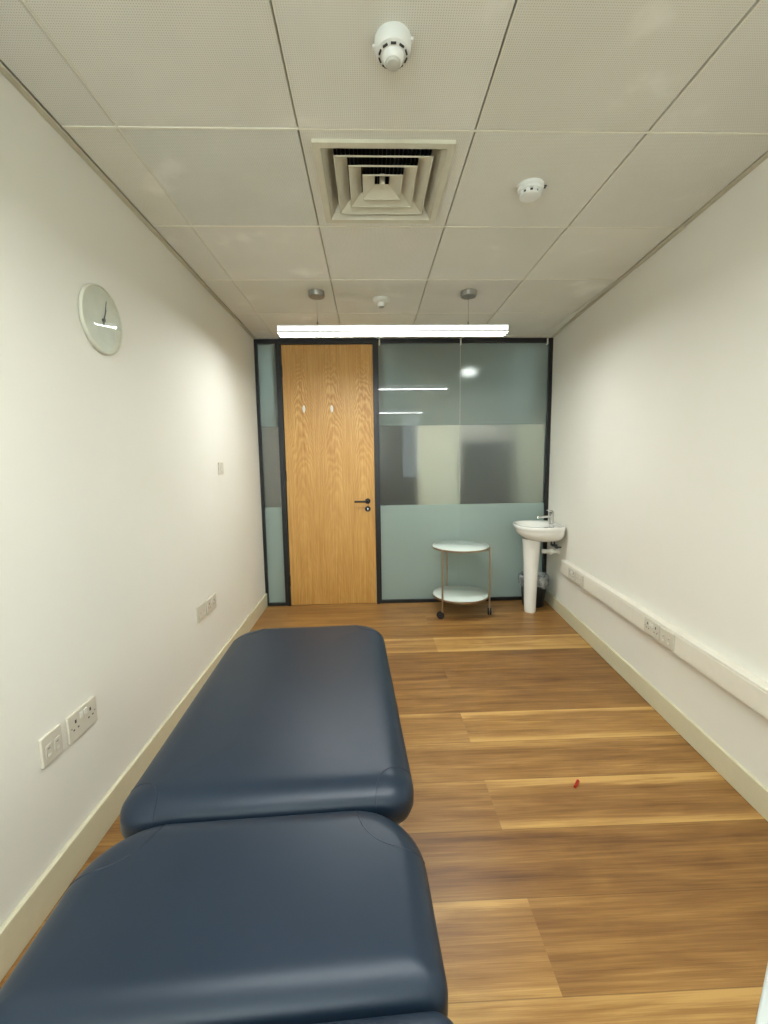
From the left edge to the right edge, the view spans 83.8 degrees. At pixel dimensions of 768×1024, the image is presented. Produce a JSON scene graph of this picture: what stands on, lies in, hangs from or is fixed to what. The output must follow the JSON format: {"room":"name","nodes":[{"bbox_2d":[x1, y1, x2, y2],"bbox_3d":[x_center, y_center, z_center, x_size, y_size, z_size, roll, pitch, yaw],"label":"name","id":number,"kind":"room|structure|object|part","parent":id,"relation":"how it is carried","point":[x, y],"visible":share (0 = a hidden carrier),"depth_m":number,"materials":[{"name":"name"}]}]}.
{"room":"examination room","nodes":[
{"label":"examination room","id":0,"kind":"room"},
{"bbox_2d":[0,59,264,926],"bbox_3d":[-1.116,-0.010,1.220,0.100,2.626,5.898,-1,7,-2],"label":"wall","id":1,"kind":"structure","parent":0,"point":[119,520],"depth_m":1.60,"materials":[{"name":"paint"}]},
{"bbox_2d":[38,724,62,768],"bbox_3d":[-1.050,0.738,1.353,0.014,0.094,0.086,-1,7,-2],"label":"outlet","id":2,"kind":"object","parent":1,"relation":"attached to","point":[50,745],"visible":1,"depth_m":1.34,"materials":[{"name":"plastic"}]},
{"bbox_2d":[65,695,96,744],"bbox_3d":[-1.054,0.725,1.499,0.014,0.095,0.146,-1,7,-2],"label":"power socket","id":3,"kind":"object","parent":1,"relation":"attached to","point":[83,717],"visible":1,"depth_m":1.48,"materials":[{"name":"plastic"}]},
{"bbox_2d":[78,283,122,354],"bbox_3d":[-1.074,-0.736,1.644,0.036,0.252,0.252,-1,7,-2],"label":"wall clock","id":4,"kind":"object","parent":1,"relation":"attached to","point":[100,319],"visible":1,"depth_m":1.63,"materials":[{"name":"white plastic"}]},
{"bbox_2d":[0,61,255,339],"bbox_3d":[-1.072,-1.232,1.054,0.024,0.010,5.650,-1,7,-2],"label":"trim","id":5,"kind":"structure","parent":1,"relation":"attached to","point":[6,73],"depth_m":1.62,"materials":[{"name":"metal"}]},
{"bbox_2d":[0,593,267,981],"bbox_3d":[-1.040,1.173,1.333,0.016,0.128,5.646,-1,7,-2],"label":"baseboard","id":6,"kind":"structure","parent":1,"relation":"attached to","point":[16,932],"depth_m":1.48,"materials":[{"name":"paint"}]},
{"bbox_2d":[196,602,205,622],"bbox_3d":[-1.090,0.599,2.557,0.014,0.094,0.110,-1,7,-2],"label":"outlet","id":7,"kind":"object","parent":1,"relation":"attached to","point":[201,614],"visible":1,"depth_m":2.54,"materials":[{"name":"plastic"}]},
{"bbox_2d":[205,593,216,614],"bbox_3d":[-1.095,0.584,2.718,0.014,0.094,0.155,-1,7,-2],"label":"power socket","id":8,"kind":"object","parent":1,"relation":"attached to","point":[211,605],"visible":1,"depth_m":2.70,"materials":[{"name":"plastic"}]},
{"bbox_2d":[218,462,223,474],"bbox_3d":[-1.117,-0.299,2.938,0.014,0.082,0.085,-1,7,-2],"label":"light switch","id":9,"kind":"object","parent":1,"relation":"attached to","point":[220,464],"visible":1,"depth_m":2.92,"materials":[{"name":"plastic"}]},
{"bbox_2d":[254,339,287,605],"bbox_3d":[-1.051,-0.327,4.030,0.215,2.485,0.060,-1,7,-2],"label":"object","id":10,"kind":"structure","parent":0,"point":[265,350],"depth_m":4.01,"materials":[{"name":"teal glass"}]},
{"bbox_2d":[0,0,767,338],"bbox_3d":[0.284,-1.273,1.105,2.684,0.032,5.668,-1,7,-2],"label":"ceiling","id":11,"kind":"structure","parent":0,"point":[564,65],"depth_m":1.43,"materials":[{"name":"tile"}]},
{"bbox_2d":[373,296,389,308],"bbox_3d":[-0.019,-1.439,2.955,0.116,0.061,0.116,-1,7,-2],"label":"sensor","id":12,"kind":"object","parent":11,"relation":"attached to","point":[380,301],"visible":1,"depth_m":2.93,"materials":[{"name":"white plastic"}]},
{"bbox_2d":[311,139,455,223],"bbox_3d":[-0.008,-1.383,1.738,0.506,0.134,0.506,-1,7,-2],"label":"ceiling vent","id":13,"kind":"object","parent":11,"relation":"in","point":[360,180],"visible":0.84,"depth_m":1.74,"materials":[{"name":"metal"}]},
{"bbox_2d":[277,288,508,336],"bbox_3d":[0.061,-1.321,2.845,1.522,0.272,0.108,-1,7,-2],"label":"pendant light","id":14,"kind":"object","parent":11,"relation":"hanging from","point":[467,329],"visible":1,"depth_m":2.82,"materials":[{"name":"white metal"}]},
{"bbox_2d":[279,332,505,335],"bbox_3d":[0.063,-1.192,2.860,1.510,0.004,0.092,-1,7,-2],"label":"diffuser","id":15,"kind":"object","parent":14,"relation":"attached to","point":[280,333],"depth_m":2.86,"materials":[{"name":"white plastic"}]},
{"bbox_2d":[277,325,507,330],"bbox_3d":[0.062,-1.212,2.858,1.514,0.031,0.100,-1,7,-2],"label":"diffuser","id":16,"kind":"object","parent":14,"relation":"attached to","point":[279,327],"depth_m":2.81,"materials":[{"name":"white plastic"}]},
{"bbox_3d":[0.063,-1.192,2.860,1.514,0.010,0.108,-1,7,-2],"label":"edge rail","id":17,"kind":"part","parent":14,"relation":"part of","materials":[{"name":"white metal"}]},
{"bbox_2d":[372,21,413,71],"bbox_3d":[0.024,-1.225,1.143,0.098,0.068,0.098,-7,9,-43],"label":"smoke detector","id":18,"kind":"object","parent":11,"relation":"attached to","point":[393,40],"visible":1,"depth_m":1.12,"materials":[{"name":"plastic"}]},
{"bbox_2d":[21,0,767,338],"bbox_3d":[0.280,-1.258,1.096,2.667,0.006,5.648,-1,7,-2],"label":"grid","id":19,"kind":"object","parent":11,"relation":"attached to","point":[115,126],"visible":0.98,"depth_m":1.47,"materials":[{"name":"metal"}]},
{"bbox_2d":[516,178,546,202],"bbox_3d":[0.601,-1.316,1.761,0.106,0.045,0.106,5,9,42],"label":"smoke detector","id":20,"kind":"object","parent":11,"relation":"attached to","point":[528,190],"visible":1,"depth_m":1.73,"materials":[{"name":"plastic"}]},
{"bbox_2d":[0,600,767,1023],"bbox_3d":[0.330,1.241,1.393,2.797,0.060,5.698,-1,7,-2],"label":"floor","id":21,"kind":"structure","parent":0,"point":[636,892],"depth_m":1.58,"materials":[{"name":"brown wood"}]},
{"bbox_2d":[0,625,453,1023],"bbox_3d":[-0.278,0.943,1.148,0.705,0.606,1.960,-1,7,-4],"label":"couch","id":22,"kind":"object","parent":21,"relation":"on","point":[264,870],"visible":1,"depth_m":0.80,"materials":[{"name":"blue leather"}]},
{"bbox_2d":[0,811,447,1023],"bbox_3d":[-0.257,0.733,0.790,0.692,0.102,0.375,-1,7,-4],"label":"seat cushion","id":23,"kind":"object","parent":22,"relation":"on","point":[304,917],"depth_m":0.71,"materials":[{"name":"blue leather"}]},
{"bbox_2d":[120,625,413,838],"bbox_3d":[-0.313,0.647,1.538,0.705,0.104,1.115,-1,7,-4],"label":"cushion","id":24,"kind":"object","parent":22,"relation":"on","point":[293,720],"depth_m":1.19,"materials":[{"name":"blue leather"}]},
{"bbox_2d":[316,1011,453,1023],"bbox_3d":[-0.226,0.779,0.373,0.700,0.104,0.455,-1,7,-4],"label":"cushion","id":25,"kind":"object","parent":22,"relation":"on","point":[350,1017],"depth_m":0.60,"materials":[{"name":"blue leather"}]},
{"bbox_2d":[277,338,379,605],"bbox_3d":[-0.498,-0.334,4.016,0.890,2.484,0.122,-1,7,-2],"label":"door","id":26,"kind":"structure","parent":21,"relation":"on","point":[328,386],"depth_m":4.01,"materials":[{"name":"brown wood"}]},
{"bbox_3d":[-0.202,-0.099,4.024,0.150,0.052,0.066,-1,7,-2],"label":"handle","id":27,"kind":"part","parent":26,"relation":"part of","materials":[{"name":"black metal"}]},
{"bbox_2d":[432,540,490,618],"bbox_3d":[0.699,0.602,3.918,0.515,0.614,0.550,-1,7,-2],"label":"side table","id":28,"kind":"object","parent":21,"relation":"on","point":[456,594],"visible":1,"depth_m":3.81,"materials":[{"name":"white glass"}]},
{"bbox_3d":[0.507,0.602,3.714,0.017,0.556,0.017,-1,7,-2],"label":"leg","id":29,"kind":"part","parent":28,"relation":"part of","materials":[{"name":"brown metal"}]},
{"bbox_3d":[0.606,0.551,4.136,0.017,0.556,0.017,-1,7,-2],"label":"leg","id":30,"kind":"part","parent":28,"relation":"part of","materials":[{"name":"brown metal"}]},
{"bbox_2d":[433,585,487,601],"bbox_3d":[0.697,0.747,3.912,0.494,0.012,0.494,-1,7,-2],"label":"glass shelf","id":31,"kind":"object","parent":28,"relation":"attached to","point":[456,593],"depth_m":3.87,"materials":[{"name":"white glass"}]},
{"bbox_3d":[0.691,0.306,3.861,0.494,0.012,0.494,-1,7,-2],"label":"glass","id":32,"kind":"part","parent":28,"relation":"part of","materials":[{"name":"white glass"}]},
{"bbox_3d":[0.942,0.584,3.812,0.017,0.556,0.017,-1,7,-2],"label":"leg","id":33,"kind":"part","parent":28,"relation":"part of","materials":[{"name":"brown metal"}]},
{"bbox_2d":[518,571,548,607],"bbox_3d":[1.416,0.731,4.065,0.272,0.305,0.276,-1,7,-2],"label":"waste bin","id":34,"kind":"object","parent":21,"relation":"on","point":[543,577],"visible":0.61,"depth_m":3.98,"materials":[{"name":"black plastic"}]},
{"bbox_2d":[513,510,565,612],"bbox_3d":[1.367,0.442,3.849,0.400,0.931,0.488,0,7,3],"label":"pedestal sink","id":35,"kind":"object","parent":21,"relation":"on","point":[532,532],"visible":1,"depth_m":3.79,"materials":[{"name":"white ceramic"}]},
{"bbox_2d":[513,520,565,541],"bbox_3d":[1.364,0.177,3.818,0.400,0.143,0.488,0,7,3],"label":"basin","id":36,"kind":"object","parent":35,"relation":"in","point":[529,530],"depth_m":3.65,"materials":[{"name":"white ceramic"}]},
{"bbox_2d":[537,510,553,523],"bbox_3d":[1.434,0.044,3.796,0.154,0.131,0.048,-1,7,-2],"label":"tap","id":37,"kind":"object","parent":35,"relation":"on","point":[551,514],"depth_m":3.79,"materials":[{"name":"silver metal"}]},
{"bbox_2d":[574,779,579,787],"bbox_3d":[0.814,1.149,1.810,0.013,0.013,0.044,5,9,39],"label":"cap","id":38,"kind":"object","parent":21,"relation":"on","point":[577,780],"visible":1,"depth_m":1.80,"materials":[{"name":"plastic"}]},
{"bbox_2d":[755,964,767,1023],"bbox_3d":[0.628,1.015,0.439,0.471,0.602,0.426,-7,9,-41],"label":"base cabinet","id":39,"kind":"object","parent":21,"relation":"on","point":[762,1015],"visible":1,"depth_m":0.60,"materials":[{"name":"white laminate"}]},
{"bbox_2d":[376,338,552,602],"bbox_3d":[0.761,-0.358,4.083,1.631,2.485,0.067,-1,7,-2],"label":"glass partition","id":40,"kind":"structure","parent":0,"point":[464,424],"depth_m":4.06,"materials":[{"name":"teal glass"}]},
{"bbox_3d":[0.340,-0.348,4.074,0.758,2.417,0.010,-1,7,-2],"label":"pane","id":41,"kind":"part","parent":40,"relation":"part of","materials":[{"name":"clear glass"}]},
{"bbox_3d":[1.131,-0.361,4.098,0.822,2.417,0.010,-1,7,-2],"label":"pane","id":42,"kind":"part","parent":40,"relation":"part of","materials":[{"name":"clear glass"}]},
{"bbox_2d":[546,151,767,788],"bbox_3d":[1.496,-0.057,1.301,0.120,2.626,5.928,0,7,3],"label":"wall","id":43,"kind":"structure","parent":0,"point":[658,470],"depth_m":2.12,"materials":[{"name":"paint"}]},
{"bbox_2d":[544,589,767,820],"bbox_3d":[1.443,1.136,1.411,0.016,0.114,5.666,0,7,3],"label":"baseboard","id":44,"kind":"structure","parent":43,"relation":"attached to","point":[752,790],"depth_m":2.13,"materials":[{"name":"paint"}]},
{"bbox_2d":[551,151,767,337],"bbox_3d":[1.404,-1.275,1.131,0.026,0.011,5.669,0,7,3],"label":"trim","id":45,"kind":"structure","parent":43,"relation":"attached to","point":[763,157],"depth_m":2.08,"materials":[{"name":"metal"}]},
{"bbox_2d":[561,560,767,719],"bbox_3d":[1.416,0.740,1.306,0.052,0.110,4.750,0,7,3],"label":"cable trunking","id":46,"kind":"object","parent":43,"relation":"attached to","point":[750,689],"visible":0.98,"depth_m":1.96,"materials":[{"name":"plastic"}]},
{"bbox_2d":[568,567,575,581],"bbox_3d":[1.490,0.495,3.396,0.014,0.082,0.140,0,7,3],"label":"power socket","id":47,"kind":"object","parent":46,"relation":"attached to","point":[571,573],"visible":1,"depth_m":3.39,"materials":[{"name":"plastic"}]},
{"bbox_2d":[575,572,583,586],"bbox_3d":[1.483,0.512,3.253,0.014,0.082,0.133,0,7,3],"label":"outlet","id":48,"kind":"object","parent":46,"relation":"attached to","point":[579,579],"visible":1,"depth_m":3.24,"materials":[{"name":"plastic"}]},
{"bbox_2d":[644,617,660,640],"bbox_3d":[1.434,0.624,2.293,0.014,0.082,0.143,0,7,3],"label":"power socket","id":49,"kind":"object","parent":46,"relation":"attached to","point":[652,628],"visible":1,"depth_m":2.28,"materials":[{"name":"plastic"}]},
{"bbox_2d":[660,627,674,650],"bbox_3d":[1.428,0.639,2.163,0.014,0.082,0.108,0,7,3],"label":"outlet","id":50,"kind":"object","parent":46,"relation":"attached to","point":[667,638],"visible":1,"depth_m":2.15,"materials":[{"name":"plastic"}]}
]}

